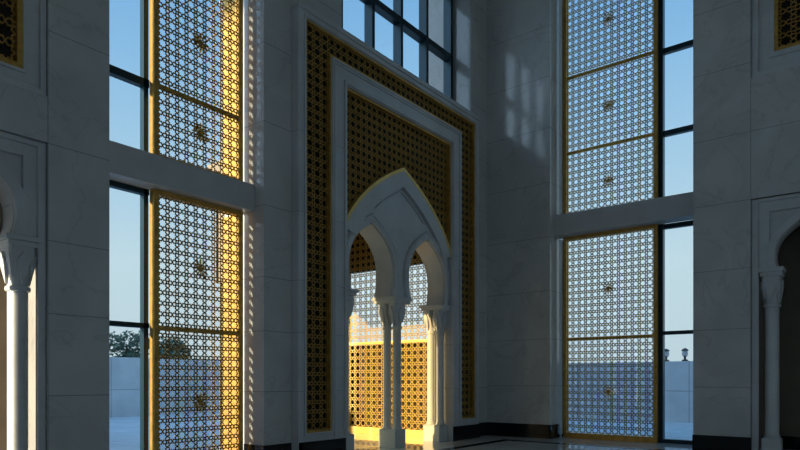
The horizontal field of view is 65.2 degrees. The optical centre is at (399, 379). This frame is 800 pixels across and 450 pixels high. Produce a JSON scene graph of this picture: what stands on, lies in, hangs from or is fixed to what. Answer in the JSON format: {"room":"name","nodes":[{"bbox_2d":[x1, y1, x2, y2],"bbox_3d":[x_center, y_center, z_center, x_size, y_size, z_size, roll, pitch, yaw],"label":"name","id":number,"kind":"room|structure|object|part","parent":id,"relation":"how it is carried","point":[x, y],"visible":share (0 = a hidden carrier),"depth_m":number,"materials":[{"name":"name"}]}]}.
{"room":"mosque","nodes":[
{"label":"mosque","id":0,"kind":"room"},
{"bbox_2d":[0,203,6,449],"bbox_3d":[-5.994,-0.850,8.319,0.390,4.900,2.000,0,0,38],"label":"wall","id":1,"kind":"structure","parent":0,"point":[3,294],"depth_m":8.96,"materials":[{"name":"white stone"}]},
{"bbox_2d":[207,160,221,172],"bbox_3d":[-1.656,-5.250,16.693,3.840,0.300,5.450,0,0,38],"label":"wall","id":2,"kind":"structure","parent":0,"point":[217,168],"depth_m":15.49,"materials":[{"name":"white stone"}]},
{"bbox_2d":[0,0,486,449],"bbox_3d":[-6.659,-5.900,7.633,1.620,15.000,27.900,0,0,38],"label":"wall","id":3,"kind":"structure","parent":0,"point":[72,119],"depth_m":9.30,"materials":[{"name":"stone"}]},
{"bbox_2d":[0,131,45,449],"bbox_3d":[-5.670,-0.835,8.031,0.455,4.870,1.924,0,0,38],"label":"arch surround","id":4,"kind":"object","parent":3,"relation":"attached to","point":[22,160],"visible":0.87,"depth_m":8.57,"materials":[{"name":"white stone"}]},
{"bbox_3d":[-5.686,-2.575,8.043,0.415,1.250,1.720,0,0,38],"label":"frame","id":5,"kind":"part","parent":4,"relation":"part of","materials":[{"name":"white stone"}]},
{"bbox_2d":[0,0,45,95],"bbox_3d":[-5.585,-6.897,7.965,0.270,5.965,1.926,0,0,38],"label":"wall panel","id":6,"kind":"object","parent":3,"relation":"in","point":[22,22],"visible":0.94,"depth_m":8.45,"materials":[{"name":"white stone"}]},
{"bbox_3d":[-5.562,-6.900,7.946,0.130,5.400,1.364,0,0,38],"label":"gold frame","id":7,"kind":"part","parent":6,"relation":"part of","materials":[{"name":"metal"}]},
{"bbox_3d":[-5.518,-6.902,7.913,0.040,5.495,1.430,0,0,38],"label":"moulding","id":8,"kind":"part","parent":6,"relation":"part of","materials":[{"name":"white stone"}]},
{"bbox_2d":[109,0,148,449],"bbox_3d":[-3.969,-5.000,10.889,0.120,13.200,2.932,0,0,38],"label":"window","id":9,"kind":"structure","parent":3,"relation":"in","point":[141,81],"depth_m":10.43,"materials":[{"name":"black metal"}]},
{"bbox_2d":[109,140,253,213],"bbox_3d":[-3.787,-3.438,10.748,0.360,0.495,2.932,0,0,38],"label":"beam","id":10,"kind":"structure","parent":3,"relation":"attached to","point":[129,165],"depth_m":10.51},
{"bbox_2d":[150,188,242,449],"bbox_3d":[-3.772,-0.795,11.363,0.710,4.790,1.928,0,0,38],"label":"lattice screen","id":11,"kind":"object","parent":3,"relation":"attached to","point":[231,332],"visible":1,"depth_m":11.10,"materials":[{"name":"metal"}]},
{"bbox_3d":[-3.572,-0.870,11.139,0.060,0.070,1.645,0,0,38],"label":"rail","id":12,"kind":"part","parent":11,"relation":"part of","materials":[{"name":"metal"}]},
{"bbox_2d":[150,0,242,180],"bbox_3d":[-3.773,-7.595,11.364,0.708,7.810,1.928,0,0,38],"label":"lattice screen","id":13,"kind":"object","parent":3,"relation":"attached to","point":[231,111],"visible":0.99,"depth_m":11.20,"materials":[{"name":"metal"}]},
{"bbox_3d":[-3.572,-4.940,11.139,0.060,0.070,1.645,0,0,38],"label":"rail","id":14,"kind":"part","parent":13,"relation":"part of","materials":[{"name":"metal"}]},
{"bbox_2d":[244,422,486,449],"bbox_3d":[-1.303,1.405,13.498,0.795,0.390,12.066,0,0,38],"label":"baseboard","id":15,"kind":"structure","parent":3,"relation":"attached to","point":[464,432],"depth_m":12.82,"materials":[{"name":"black stone"}]},
{"bbox_2d":[291,0,479,449],"bbox_3d":[-0.120,-2.850,14.900,0.685,8.900,6.820,0,0,38],"label":"portal","id":16,"kind":"object","parent":3,"relation":"attached to","point":[379,153],"visible":1,"depth_m":13.70,"materials":[{"name":"stone"}]},
{"bbox_3d":[0.131,-7.250,14.706,0.040,0.100,6.820,0,0,38],"label":"cornice","id":17,"kind":"part","parent":16,"relation":"part of","materials":[{"name":"white stone"}]},
{"bbox_3d":[0.137,-2.695,14.701,0.035,7.690,4.800,0,0,38],"label":"moulding","id":18,"kind":"part","parent":16,"relation":"part of","materials":[{"name":"white stone"}]},
{"bbox_3d":[0.036,-4.688,14.779,0.140,2.975,4.030,0,0,38],"label":"panel frame","id":19,"kind":"part","parent":16,"relation":"part of","materials":[{"name":"metal"}]},
{"bbox_3d":[0.040,-4.107,14.776,0.150,1.814,4.115,0,0,38],"label":"arch trim","id":20,"kind":"part","parent":16,"relation":"part of","materials":[{"name":"stone"}]},
{"bbox_2d":[342,0,452,99],"bbox_3d":[-0.177,-9.450,15.802,0.250,4.300,5.255,0,0,38],"label":"window","id":21,"kind":"structure","parent":3,"relation":"in","point":[395,16],"depth_m":16.76,"materials":[{"name":"clear glass"}]},
{"bbox_2d":[216,173,350,342],"bbox_3d":[-1.718,-1.750,16.614,3.840,6.700,5.250,0,0,38],"label":"wall","id":22,"kind":"structure","parent":0,"point":[217,213],"depth_m":15.44,"materials":[{"name":"brown stone"}]},
{"bbox_2d":[349,233,427,436],"bbox_3d":[-0.413,-1.700,18.279,3.620,6.600,0.140,0,0,38],"label":"lattice screen","id":23,"kind":"object","parent":22,"relation":"attached to","point":[413,432],"visible":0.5,"depth_m":18.43,"materials":[{"name":"metal"}]},
{"bbox_3d":[-0.413,-1.700,18.279,3.620,6.600,0.140,0,0,38],"label":"frame","id":24,"kind":"part","parent":23,"relation":"part of","materials":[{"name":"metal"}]},
{"bbox_3d":[-0.419,-1.100,18.271,3.220,0.070,0.060,0,0,38],"label":"rail","id":25,"kind":"part","parent":23,"relation":"part of","materials":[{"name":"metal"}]},
{"bbox_2d":[349,234,426,429],"bbox_3d":[-1.063,-1.650,19.334,6.220,6.900,0.150,0,0,38],"label":"wall","id":26,"kind":"structure","parent":0,"point":[408,367],"depth_m":18.92,"materials":[{"name":"brown metal"}]},
{"bbox_2d":[350,433,790,449],"bbox_3d":[0.956,1.700,2.423,25.460,0.200,29.000,0,0,38],"label":"floor","id":27,"kind":"structure","parent":0,"point":[415,443],"depth_m":15.51,"materials":[{"name":"stone"}]},
{"bbox_2d":[0,232,41,449],"bbox_3d":[-5.228,-0.175,8.548,0.440,3.550,0.440,0,0,38],"label":"marble column","id":28,"kind":"structure","parent":27,"relation":"on","point":[18,257],"depth_m":8.44,"materials":[{"name":"white stone"}]},
{"bbox_2d":[347,288,358,449],"bbox_3d":[-1.311,-0.175,13.508,0.720,3.550,0.490,0,0,38],"label":"marble column","id":29,"kind":"structure","parent":27,"relation":"on","point":[351,293],"depth_m":13.37,"materials":[{"name":"white stone"}]},
{"bbox_2d":[372,296,411,447],"bbox_3d":[-0.189,-0.175,14.954,0.720,3.550,0.660,0,0,38],"label":"marble column","id":30,"kind":"structure","parent":27,"relation":"on","point":[391,309],"depth_m":14.81,"materials":[{"name":"white stone"}]},
{"bbox_2d":[419,304,450,441],"bbox_3d":[0.932,-0.175,16.400,0.720,3.550,0.490,0,0,38],"label":"marble column","id":31,"kind":"structure","parent":27,"relation":"on","point":[435,316],"depth_m":16.26,"materials":[{"name":"white stone"}]},
{"bbox_2d":[438,439,660,449],"bbox_3d":[2.333,1.603,1.050,18.600,0.014,25.520,0,0,38],"label":"trim","id":32,"kind":"structure","parent":27,"relation":"on","point":[483,443],"depth_m":15.23,"materials":[{"name":"black stone"}]},
{"bbox_2d":[758,266,785,449],"bbox_3d":[8.026,-0.400,13.479,0.480,4.000,0.480,0,0,38],"label":"marble column","id":33,"kind":"structure","parent":27,"relation":"on","point":[772,284],"depth_m":13.36,"materials":[{"name":"white stone"}]},
{"bbox_2d":[487,0,799,448],"bbox_3d":[11.032,-5.900,11.882,21.130,15.000,1.700,0,0,38],"label":"wall","id":34,"kind":"structure","parent":0,"point":[746,129],"depth_m":17.01,"materials":[{"name":"stone"}]},
{"bbox_2d":[563,224,657,442],"bbox_3d":[5.613,-1.177,16.800,2.598,5.555,0.450,0,0,38],"label":"lattice screen","id":35,"kind":"object","parent":34,"relation":"attached to","point":[654,227],"visible":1,"depth_m":16.50,"materials":[{"name":"metal"}]},
{"bbox_3d":[5.553,-1.130,16.638,2.320,0.070,0.060,0,0,38],"label":"rail","id":36,"kind":"part","parent":35,"relation":"part of","materials":[{"name":"metal"}]},
{"bbox_2d":[563,0,657,213],"bbox_3d":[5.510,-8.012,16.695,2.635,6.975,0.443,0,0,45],"label":"lattice screen","id":37,"kind":"object","parent":34,"relation":"attached to","point":[566,79],"visible":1,"depth_m":16.57,"materials":[{"name":"metal"}]},
{"bbox_3d":[5.553,-8.350,16.638,2.320,0.070,0.060,0,0,38],"label":"rail","id":38,"kind":"part","parent":37,"relation":"part of","materials":[{"name":"metal"}]},
{"bbox_3d":[5.553,-6.260,16.638,2.320,0.070,0.060,0,0,38],"label":"rail","id":39,"kind":"part","parent":37,"relation":"part of","materials":[{"name":"metal"}]},
{"bbox_2d":[554,192,692,238],"bbox_3d":[5.853,-4.240,16.209,3.741,0.560,0.490,0,0,38],"label":"trim","id":40,"kind":"structure","parent":34,"relation":"attached to","point":[678,207],"depth_m":15.97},
{"bbox_2d":[562,0,692,444],"bbox_3d":[6.046,-5.000,16.458,3.741,13.200,0.180,0,0,38],"label":"window","id":41,"kind":"structure","parent":34,"relation":"in","point":[662,51],"depth_m":15.90,"materials":[{"name":"black metal"}]},
{"bbox_2d":[487,422,799,449],"bbox_3d":[11.000,1.410,11.840,21.130,0.380,1.625,0,0,38],"label":"baseboard","id":42,"kind":"structure","parent":34,"relation":"attached to","point":[699,442],"depth_m":14.45,"materials":[{"name":"black stone"}]},
{"bbox_2d":[751,193,799,449],"bbox_3d":[8.565,-1.145,13.065,2.080,5.490,0.455,0,0,38],"label":"arch surround","id":43,"kind":"object","parent":34,"relation":"attached to","point":[773,219],"visible":0.94,"depth_m":13.45,"materials":[{"name":"white stone"}]},
{"bbox_3d":[8.577,-3.110,13.081,1.820,1.420,0.415,0,0,38],"label":"frame","id":44,"kind":"part","parent":43,"relation":"part of","materials":[{"name":"white stone"}]},
{"bbox_2d":[751,0,799,77],"bbox_3d":[8.499,-8.953,12.980,2.082,4.855,0.270,0,0,38],"label":"wall panel","id":45,"kind":"object","parent":34,"relation":"in","point":[775,24],"visible":0.99,"depth_m":13.30,"materials":[{"name":"white stone"}]},
{"bbox_3d":[8.447,-8.960,12.913,1.400,4.180,0.040,0,0,38],"label":"moulding","id":46,"kind":"part","parent":45,"relation":"part of","materials":[{"name":"white stone"}]},
{"bbox_3d":[8.480,-8.965,12.956,1.240,3.970,0.130,0,0,38],"label":"gold frame","id":47,"kind":"part","parent":45,"relation":"part of","materials":[{"name":"metal"}]},
{"bbox_2d":[762,226,799,436],"bbox_3d":[9.540,-1.150,13.671,2.882,5.500,0.900,0,0,38],"label":"wall","id":48,"kind":"structure","parent":0,"point":[789,251],"depth_m":14.43,"materials":[{"name":"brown stone"}]},
{"label":"outside","id":49,"kind":"structure","parent":0,"visible":0},
{"bbox_2d":[109,412,692,449],"bbox_3d":[-7.902,1.905,6.129,160.000,0.190,140.000,0,0,38],"label":"ground","id":50,"kind":"structure","parent":49,"point":[124,432],"depth_m":22.40,"materials":[{"name":"stone"}]},
{"bbox_2d":[109,330,149,357],"bbox_3d":[-15.186,-0.508,34.951,2.716,4.636,3.399,0,0,26],"label":"broadleaf tree","id":51,"kind":"object","parent":50,"relation":"on","point":[130,352],"visible":0.34,"depth_m":34.67,"materials":[{"name":"green plant"}]},
{"bbox_2d":[109,357,221,416],"bbox_3d":[-18.989,0.345,24.221,0.300,2.930,105.000,0,0,38],"label":"wall","id":52,"kind":"structure","parent":50,"relation":"on","point":[124,372],"depth_m":31.44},
{"bbox_2d":[159,336,191,358],"bbox_3d":[-14.134,-0.502,38.521,2.137,4.624,3.449,0,0,7],"label":"broadleaf tree","id":53,"kind":"object","parent":50,"relation":"on","point":[172,341],"visible":0.2,"depth_m":38.37,"materials":[{"name":"green plant"}]},
{"bbox_2d":[569,361,692,422],"bbox_3d":[17.556,0.505,22.388,59.700,2.610,0.300,0,0,38],"label":"wall","id":54,"kind":"structure","parent":50,"relation":"on","point":[678,374],"depth_m":27.51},
{"bbox_2d":[665,349,669,360],"bbox_3d":[11.527,-1.080,27.064,0.320,0.560,0.320,0,0,38],"label":"wall lamp","id":55,"kind":"object","parent":54,"relation":"on","point":[666,350],"visible":0.71,"depth_m":26.97,"materials":[{"name":"grey metal"}]},
{"bbox_2d":[681,348,688,360],"bbox_3d":[12.127,-1.080,26.599,0.320,0.560,0.320,0,0,38],"label":"wall lamp","id":56,"kind":"object","parent":54,"relation":"on","point":[684,351],"visible":1,"depth_m":26.51,"materials":[{"name":"grey metal"}]},
{"bbox_3d":[12.127,-1.130,26.599,0.260,0.220,0.260,0,0,38],"label":"globe","id":57,"kind":"part","parent":56,"relation":"part of","materials":[{"name":"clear glass"}]}
]}

